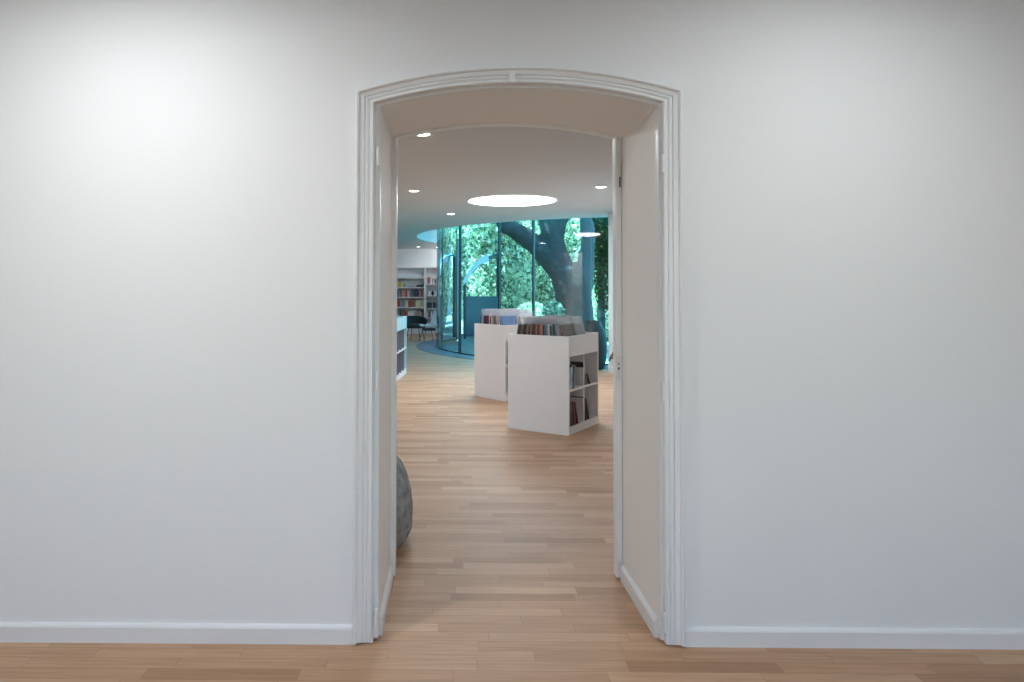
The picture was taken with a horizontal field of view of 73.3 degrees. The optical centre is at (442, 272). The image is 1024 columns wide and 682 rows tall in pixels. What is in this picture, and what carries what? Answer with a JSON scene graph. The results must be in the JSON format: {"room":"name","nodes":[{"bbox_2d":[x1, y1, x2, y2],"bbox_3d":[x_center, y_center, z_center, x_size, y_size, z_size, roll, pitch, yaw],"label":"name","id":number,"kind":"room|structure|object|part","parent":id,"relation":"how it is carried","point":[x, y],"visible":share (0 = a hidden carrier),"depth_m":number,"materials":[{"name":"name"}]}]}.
{"room":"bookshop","nodes":[
{"label":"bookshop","id":0,"kind":"room"},
{"bbox_2d":[397,249,436,266],"bbox_3d":[-2.750,0.620,24.317,6.479,2.950,0.300,0,-1,0],"label":"wall","id":1,"kind":"structure","parent":0,"point":[405,257],"depth_m":24.18,"materials":[{"name":"white paint"}]},
{"bbox_2d":[457,243,458,337],"bbox_3d":[0.450,0.588,22.536,0.150,2.950,3.206,0,-1,0],"label":"wall","id":2,"kind":"structure","parent":0,"point":[458,243],"depth_m":20.93,"materials":[{"name":"metal"}]},
{"bbox_2d":[443,228,457,340],"bbox_3d":[0.221,0.313,20.369,0.047,3.340,1.214,0,-1,22],"label":"window","id":3,"kind":"structure","parent":2,"relation":"in","point":[450,235],"depth_m":20.49,"materials":[{"name":"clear glass"}]},
{"bbox_2d":[397,127,612,248],"bbox_3d":[-0.361,-1.291,14.137,11.425,0.420,20.700,0,-1,0],"label":"ceiling","id":4,"kind":"structure","parent":0,"point":[449,168],"depth_m":8.47,"materials":[{"name":"grey paint"}]},
{"bbox_2d":[417,133,432,136],"bbox_3d":[-0.178,-1.257,6.202,0.184,0.006,0.184,0,-1,0],"label":"recessed light","id":5,"kind":"object","parent":4,"relation":"in","point":[428,134],"visible":0.52,"depth_m":6.25,"materials":[{"name":"white"}]},
{"bbox_2d":[466,195,558,206],"bbox_3d":[1.117,-1.147,10.910,1.470,0.006,1.470,0,-1,0],"label":"skylight","id":6,"kind":"object","parent":4,"relation":"attached to","point":[494,200],"visible":1,"depth_m":10.84,"materials":[{"name":"white"}]},
{"bbox_2d":[0,0,1023,644],"bbox_3d":[0.530,-0.072,3.383,9.000,3.400,0.730,0,-1,0],"label":"wall","id":7,"kind":"structure","parent":0,"point":[177,177],"depth_m":3.02,"materials":[{"name":"white paint"}]},
{"bbox_2d":[379,563,392,635],"bbox_3d":[-0.272,1.583,3.348,0.016,0.085,0.598,0,-1,0],"label":"baseboard","id":8,"kind":"structure","parent":7,"relation":"attached to","point":[384,606],"depth_m":3.25,"materials":[{"name":"white"}]},
{"bbox_2d":[352,67,684,646],"bbox_3d":[0.338,0.346,3.372,1.440,2.539,0.807,0,-1,0],"label":"door frame","id":9,"kind":"structure","parent":7,"relation":"in","point":[666,101],"depth_m":3.01,"materials":[{"name":"white"}]},
{"bbox_3d":[0.343,0.394,3.706,1.250,2.459,0.066,0,-1,0],"label":"frame","id":10,"kind":"part","parent":9,"relation":"part of","materials":[{"name":"white wood"}]},
{"bbox_3d":[0.947,0.511,3.663,0.022,0.130,0.004,0,-1,0],"label":"strike plate","id":11,"kind":"part","parent":9,"relation":"part of","materials":[{"name":"white paint"}]},
{"bbox_3d":[0.348,0.355,3.757,1.372,2.539,0.035,0,-1,0],"label":"architrave","id":12,"kind":"part","parent":9,"relation":"part of","materials":[{"name":"white wood"}]},
{"bbox_2d":[379,90,658,637],"bbox_3d":[0.344,0.392,3.371,1.282,2.472,0.613,0,-1,0],"label":"door jamb","id":13,"kind":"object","parent":7,"relation":"attached to","point":[634,123],"depth_m":3.34,"materials":[{"name":"white paint"}]},
{"bbox_2d":[620,564,657,637],"bbox_3d":[0.954,1.586,3.338,0.016,0.085,0.598,0,-1,0],"label":"baseboard","id":14,"kind":"structure","parent":7,"relation":"attached to","point":[651,620],"depth_m":3.27,"materials":[{"name":"white wood"}]},
{"bbox_2d":[0,334,1023,681],"bbox_3d":[-0.301,1.840,10.339,11.627,0.128,28.150,0,-1,0],"label":"floor","id":15,"kind":"structure","parent":0,"point":[505,563],"depth_m":3.30,"materials":[{"name":"brown wood"}]},
{"bbox_2d":[397,316,406,380],"bbox_3d":[-1.016,1.292,11.758,0.600,1.045,1.600,0,-1,5],"label":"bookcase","id":16,"kind":"object","parent":15,"relation":"on","point":[401,320],"visible":0.21,"depth_m":12.04,"materials":[{"name":"white laminate"}]},
{"bbox_2d":[396,455,412,548],"bbox_3d":[-0.633,1.321,4.261,0.907,0.650,0.841,0,-1,0],"label":"pouf","id":17,"kind":"object","parent":15,"relation":"on","point":[404,503],"visible":0.14,"depth_m":4.08,"materials":[{"name":"grey fabric"}]},
{"bbox_2d":[397,267,424,316],"bbox_3d":[-1.118,0.942,23.984,1.050,2.300,0.320,0,-1,0],"label":"bookcase","id":18,"kind":"object","parent":15,"relation":"on","point":[410,276],"visible":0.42,"depth_m":24.14,"materials":[{"name":"white laminate"}]},
{"bbox_3d":[-0.611,0.958,23.970,0.035,2.270,0.300,0,-1,0],"label":"panel","id":19,"kind":"part","parent":18,"relation":"part of","materials":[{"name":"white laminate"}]},
{"bbox_2d":[407,316,426,340],"bbox_3d":[-0.813,1.657,20.599,0.716,0.723,0.669,1,-1,-19],"label":"lounge chair","id":20,"kind":"object","parent":15,"relation":"on","point":[412,321],"visible":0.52,"depth_m":20.79,"materials":[{"name":"grey fabric"}]},
{"bbox_3d":[-0.804,1.595,20.577,0.620,0.120,0.620,1,-1,-19],"label":"seat","id":21,"kind":"part","parent":20,"relation":"part of","materials":[{"name":"grey fabric"}]},
{"bbox_3d":[-0.839,1.457,20.680,0.716,0.320,0.505,1,-1,-19],"label":"backrest","id":22,"kind":"part","parent":20,"relation":"part of","materials":[{"name":"grey fabric"}]},
{"bbox_2d":[407,323,435,333],"bbox_3d":[-0.649,1.903,23.559,2.100,0.360,0.320,0,-1,0],"label":"bench","id":23,"kind":"object","parent":15,"relation":"on","point":[428,329],"visible":0.11,"depth_m":23.42,"materials":[{"name":"white laminate"}]},
{"bbox_2d":[419,310,436,340],"bbox_3d":[-0.357,1.550,19.887,0.529,0.908,0.440,1,-1,-21],"label":"shell chair","id":24,"kind":"object","parent":15,"relation":"on","point":[434,316],"visible":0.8,"depth_m":20.01,"materials":[{"name":"white plastic"}]},
{"bbox_2d":[425,267,436,322],"bbox_3d":[-0.048,0.944,23.975,1.070,2.300,0.320,0,-1,0],"label":"bookcase","id":25,"kind":"object","parent":15,"relation":"on","point":[431,272],"visible":0.33,"depth_m":24.12,"materials":[{"name":"white laminate"}]},
{"bbox_3d":[-0.566,0.958,23.969,0.035,2.270,0.300,0,-1,0],"label":"panel","id":26,"kind":"part","parent":25,"relation":"part of","materials":[{"name":"white laminate"}]},
{"bbox_2d":[474,323,517,400],"bbox_3d":[0.980,1.255,9.903,0.800,1.045,0.640,1,-2,-38],"label":"bin","id":27,"kind":"object","parent":15,"relation":"on","point":[490,340],"visible":0.47,"depth_m":9.63,"materials":[{"name":"white laminate"}]},
{"bbox_3d":[0.980,1.320,9.901,0.756,0.745,0.020,1,-2,-38],"label":"panel","id":28,"kind":"part","parent":27,"relation":"part of","materials":[{"name":"white laminate"}]},
{"bbox_2d":[501,316,516,324],"bbox_3d":[0.953,0.721,9.625,0.276,0.378,0.091,1,-2,-38],"label":"record","id":29,"kind":"object","parent":27,"relation":"in","point":[506,320],"visible":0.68,"depth_m":9.63,"materials":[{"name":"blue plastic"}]},
{"bbox_2d":[520,316,534,323],"bbox_3d":[1.243,0.726,9.854,0.276,0.384,0.098,1,-2,-38],"label":"record","id":30,"kind":"object","parent":27,"relation":"in","point":[524,320],"visible":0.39,"depth_m":9.84,"materials":[{"name":"grey plastic"}]},
{"bbox_2d":[508,332,598,435],"bbox_3d":[1.273,1.207,7.762,0.727,1.045,0.850,-1,-2,34],"label":"bookshelf","id":31,"kind":"object","parent":15,"relation":"on","point":[540,393],"visible":0.88,"depth_m":7.45,"materials":[{"name":"white laminate"}]},
{"bbox_3d":[1.042,1.199,7.418,0.727,1.045,0.022,-1,-2,34],"label":"panel","id":32,"kind":"part","parent":31,"relation":"part of","materials":[{"name":"white laminate"}]},
{"bbox_2d":[560,324,572,335],"bbox_3d":[1.362,0.677,7.441,0.084,0.366,0.276,-1,-2,34],"label":"record","id":33,"kind":"object","parent":31,"relation":"in","point":[566,330],"visible":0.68,"depth_m":7.43,"materials":[{"name":"grey plastic"}]},
{"bbox_2d":[570,364,572,388],"bbox_3d":[1.335,1.109,7.313,0.112,0.265,0.074,-1,-2,34],"label":"book","id":34,"kind":"object","parent":31,"relation":"on","point":[571,365],"visible":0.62,"depth_m":7.28,"materials":[{"name":"grey paper"}]},
{"bbox_2d":[571,401,572,425],"bbox_3d":[1.324,1.499,7.325,0.150,0.272,0.067,-1,-2,34],"label":"book","id":35,"kind":"object","parent":31,"relation":"on","point":[571,401],"visible":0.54,"depth_m":7.28,"materials":[{"name":"brown paper"}]},
{"bbox_2d":[570,400,575,424],"bbox_3d":[1.361,1.503,7.379,0.150,0.270,0.094,-1,-2,34],"label":"book","id":36,"kind":"object","parent":31,"relation":"on","point":[573,408],"visible":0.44,"depth_m":7.34,"materials":[{"name":"red paper"}]},
{"bbox_2d":[572,365,575,388],"bbox_3d":[1.367,1.118,7.396,0.150,0.250,0.058,-1,-2,34],"label":"book","id":37,"kind":"object","parent":31,"relation":"on","point":[574,366],"visible":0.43,"depth_m":7.35,"materials":[{"name":"paper"}]},
{"bbox_2d":[574,401,577,423],"bbox_3d":[1.395,1.511,7.431,0.150,0.253,0.096,-1,-2,34],"label":"book","id":38,"kind":"object","parent":31,"relation":"on","point":[576,416],"visible":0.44,"depth_m":7.39,"materials":[{"name":"red paper"}]},
{"bbox_2d":[572,322,581,334],"bbox_3d":[1.550,0.680,7.761,0.076,0.375,0.276,-1,-2,34],"label":"record","id":39,"kind":"object","parent":31,"relation":"in","point":[577,322],"visible":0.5,"depth_m":7.66,"materials":[{"name":"grey plastic"}]},
{"bbox_2d":[570,361,585,384],"bbox_3d":[1.518,1.115,7.621,0.150,0.267,0.082,-1,-2,34],"label":"book","id":40,"kind":"object","parent":31,"relation":"on","point":[577,363],"visible":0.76,"depth_m":7.59,"materials":[{"name":"black paper"}]},
{"bbox_2d":[573,323,584,334],"bbox_3d":[1.568,0.683,7.749,0.083,0.374,0.276,-1,-2,34],"label":"record","id":41,"kind":"object","parent":31,"relation":"in","point":[578,328],"visible":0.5,"depth_m":7.74,"materials":[{"name":"grey plastic"}]},
{"bbox_2d":[570,381,597,391],"bbox_3d":[1.427,1.261,7.657,0.352,0.023,0.806,-1,-2,34],"label":"shelf","id":42,"kind":"object","parent":31,"relation":"attached to","point":[578,386],"depth_m":7.58,"materials":[{"name":"white laminate"}]},
{"bbox_2d":[585,398,588,418],"bbox_3d":[1.569,1.519,7.689,0.150,0.248,0.099,-1,-2,34],"label":"book","id":43,"kind":"object","parent":31,"relation":"on","point":[587,413],"visible":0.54,"depth_m":7.65,"materials":[{"name":"paper"}]},
{"bbox_3d":[1.504,1.216,8.105,0.727,1.045,0.022,-1,-2,34],"label":"panel","id":44,"kind":"part","parent":31,"relation":"part of","materials":[{"name":"white laminate"}]},
{"bbox_2d":[584,320,606,369],"bbox_3d":[2.901,1.383,13.147,0.540,0.930,0.540,0,-1,0],"label":"floor vase","id":45,"kind":"object","parent":15,"relation":"on","point":[590,325],"visible":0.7,"depth_m":12.96,"materials":[{"name":"ceramic"}]},
{"bbox_2d":[608,213,612,366],"bbox_3d":[4.182,0.274,8.275,2.180,2.950,9.130,0,-1,0],"label":"wall","id":46,"kind":"structure","parent":0,"point":[610,216],"depth_m":12.69,"materials":[{"name":"white paint"}]},
{"bbox_2d":[436,229,437,345],"bbox_3d":[-0.092,0.258,18.002,0.047,3.340,1.214,0,-1,-6],"label":"window","id":47,"kind":"structure","parent":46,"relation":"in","point":[437,229],"depth_m":18.06,"materials":[{"name":"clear glass"}]},
{"bbox_2d":[438,229,442,341],"bbox_3d":[-0.081,0.286,19.205,0.047,3.340,1.214,0,-1,8],"label":"window","id":48,"kind":"structure","parent":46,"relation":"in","point":[440,256],"depth_m":19.55,"materials":[{"name":"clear glass"}]},
{"bbox_2d":[441,228,442,347],"bbox_3d":[0.190,0.232,16.827,0.048,3.340,1.227,1,-1,-20],"label":"window","id":49,"kind":"structure","parent":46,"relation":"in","point":[442,228],"depth_m":17.39,"materials":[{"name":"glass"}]},
{"bbox_2d":[458,226,461,352],"bbox_3d":[0.821,0.208,15.676,0.074,3.340,1.459,1,-2,-34],"label":"window","id":50,"kind":"structure","parent":46,"relation":"in","point":[460,227],"depth_m":16.25,"materials":[{"name":"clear glass"}]},
{"bbox_2d":[498,222,500,314],"bbox_3d":[1.585,0.190,14.805,0.911,3.340,0.062,-1,-2,43],"label":"window","id":51,"kind":"structure","parent":46,"relation":"in","point":[499,223],"depth_m":15.09,"materials":[{"name":"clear glass"}]},
{"bbox_2d":[436,338,608,364],"bbox_3d":[1.768,1.912,16.508,2.670,0.035,8.794,1,-2,-33],"label":"trim","id":52,"kind":"structure","parent":46,"relation":"attached to","point":[439,347],"depth_m":16.95,"materials":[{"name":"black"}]},
{"bbox_2d":[532,220,534,319],"bbox_3d":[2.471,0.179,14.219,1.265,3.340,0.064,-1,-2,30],"label":"mullion","id":53,"kind":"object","parent":46,"relation":"in","point":[533,221],"depth_m":14.51,"materials":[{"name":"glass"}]},
{"bbox_2d":[590,218,590,258],"bbox_3d":[3.657,0.172,13.763,1.300,3.340,0.052,0,-1,14],"label":"window","id":54,"kind":"structure","parent":46,"relation":"in","point":[590,218],"depth_m":13.95,"materials":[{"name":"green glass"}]},
{"bbox_2d":[608,365,612,373],"bbox_3d":[3.080,1.686,8.252,0.016,0.120,9.130,0,-1,0],"label":"baseboard","id":55,"kind":"structure","parent":46,"relation":"attached to","point":[610,369],"depth_m":12.61,"materials":[{"name":"white"}]},
{"label":"outside","id":56,"kind":"structure","parent":0,"visible":0},
{"bbox_2d":[440,321,608,363],"bbox_3d":[0.315,2.486,36.797,60.000,0.080,46.310,0,-1,0],"label":"ground","id":57,"kind":"structure","parent":56,"point":[467,345],"depth_m":19.31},
{"bbox_2d":[455,224,495,320],"bbox_3d":[0.967,-1.113,27.667,3.201,6.726,2.821,0,-1,0],"label":"tree","id":58,"kind":"object","parent":57,"relation":"on","point":[466,256],"visible":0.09,"depth_m":26.98,"materials":[{"name":"green plant"}]},
{"bbox_2d":[463,253,501,338],"bbox_3d":[1.305,0.746,22.598,1.220,2.760,1.560,0,-1,0],"label":"shelter","id":59,"kind":"object","parent":57,"relation":"on","point":[474,307],"visible":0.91,"depth_m":23.07,"materials":[{"name":"blue paint"}]},
{"bbox_3d":[0.750,1.250,23.272,0.060,1.780,0.060,0,-1,0],"label":"post","id":60,"kind":"part","parent":59,"relation":"part of","materials":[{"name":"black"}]},
{"bbox_3d":[0.738,1.220,21.922,0.060,1.780,0.060,0,-1,0],"label":"post","id":61,"kind":"part","parent":59,"relation":"part of","materials":[{"name":"black"}]},
{"bbox_3d":[1.881,0.803,23.272,0.060,2.680,0.060,0,-1,0],"label":"post","id":62,"kind":"part","parent":59,"relation":"part of","materials":[{"name":"black"}]},
{"bbox_2d":[455,221,536,313],"bbox_3d":[1.859,-0.766,24.656,3.125,5.900,2.575,0,-1,14],"label":"tree","id":63,"kind":"object","parent":57,"relation":"on","point":[485,242],"visible":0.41,"depth_m":24.02,"materials":[{"name":"green plant"}]},
{"bbox_2d":[470,225,552,304],"bbox_3d":[2.704,-1.326,30.764,5.426,7.273,3.171,0,-1,22],"label":"tree","id":64,"kind":"object","parent":57,"relation":"on","point":[546,274],"visible":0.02,"depth_m":30.22,"materials":[{"name":"green plant"}]},
{"bbox_2d":[458,223,580,315],"bbox_3d":[6.816,-0.062,36.153,19.000,5.100,0.400,0,-1,0],"label":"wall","id":65,"kind":"structure","parent":57,"relation":"on","point":[525,223],"depth_m":35.98,"materials":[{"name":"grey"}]},
{"bbox_2d":[514,301,542,320],"bbox_3d":[2.718,1.491,20.841,1.313,1.305,1.064,0,-1,0],"label":"bush","id":66,"kind":"object","parent":57,"relation":"on","point":[525,308],"visible":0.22,"depth_m":20.67,"materials":[{"name":"green plant"}]},
{"bbox_2d":[503,218,580,305],"bbox_3d":[3.894,-0.702,26.167,3.452,6.013,2.676,0,-1,0],"label":"tree","id":67,"kind":"object","parent":57,"relation":"on","point":[541,297],"visible":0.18,"depth_m":25.61,"materials":[{"name":"green plant"}]},
{"bbox_2d":[496,218,594,323],"bbox_3d":[3.463,-2.835,18.434,7.222,10.477,6.769,0,-1,20],"label":"tree","id":68,"kind":"object","parent":57,"relation":"on","point":[572,282],"visible":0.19,"depth_m":17.73,"materials":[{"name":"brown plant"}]},
{"bbox_2d":[540,300,566,321],"bbox_3d":[2.863,1.352,17.548,0.700,1.336,0.581,0,-1,0],"label":"bush","id":69,"kind":"object","parent":57,"relation":"on","point":[553,311],"visible":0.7,"depth_m":17.43,"materials":[{"name":"green plant"}]},
{"bbox_2d":[564,224,600,294],"bbox_3d":[6.476,-0.881,29.477,4.089,6.373,2.908,0,-1,-3],"label":"tree","id":70,"kind":"object","parent":57,"relation":"on","point":[577,250],"visible":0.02,"depth_m":29.09,"materials":[{"name":"green plant"}]},
{"bbox_2d":[571,218,608,319],"bbox_3d":[5.927,-0.551,24.608,2.970,5.600,2.505,0,-1,0],"label":"tree","id":71,"kind":"object","parent":57,"relation":"on","point":[576,221],"visible":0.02,"depth_m":24.66,"materials":[{"name":"green plant"}]},
{"bbox_2d":[592,290,608,340],"bbox_3d":[5.131,1.268,21.229,1.489,1.773,1.220,0,-1,0],"label":"bush","id":72,"kind":"object","parent":57,"relation":"on","point":[593,296],"visible":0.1,"depth_m":20.97,"materials":[{"name":"green plant"}]},
{"bbox_2d":[592,217,608,333],"bbox_3d":[4.444,-0.534,19.184,0.915,5.201,0.872,1,-1,-17],"label":"tree","id":73,"kind":"object","parent":57,"relation":"on","point":[601,237],"visible":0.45,"depth_m":19.04,"materials":[{"name":"green plant"}]},
{"bbox_3d":[-4.073,-0.157,0.164,0.150,3.400,7.250,0,-1,0],"label":"wall","id":74,"kind":"structure","parent":0,"visible":0},
{"bbox_2d":[0,622,355,644],"bbox_3d":[-2.177,1.573,2.995,3.602,0.080,0.018,0,-1,0],"label":"baseboard","id":75,"kind":"structure","parent":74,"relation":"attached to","point":[25,632],"depth_m":2.98,"materials":[{"name":"white"}]},
{"bbox_3d":[5.076,-0.135,0.084,0.150,3.400,7.250,0,-1,0],"label":"wall","id":76,"kind":"structure","parent":0,"visible":0},
{"bbox_2d":[685,627,1023,649],"bbox_3d":[3.038,1.585,2.950,3.968,0.080,0.018,0,-1,0],"label":"baseboard","id":77,"kind":"structure","parent":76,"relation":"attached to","point":[721,637],"depth_m":2.95,"materials":[{"name":"white wood"}]}
]}

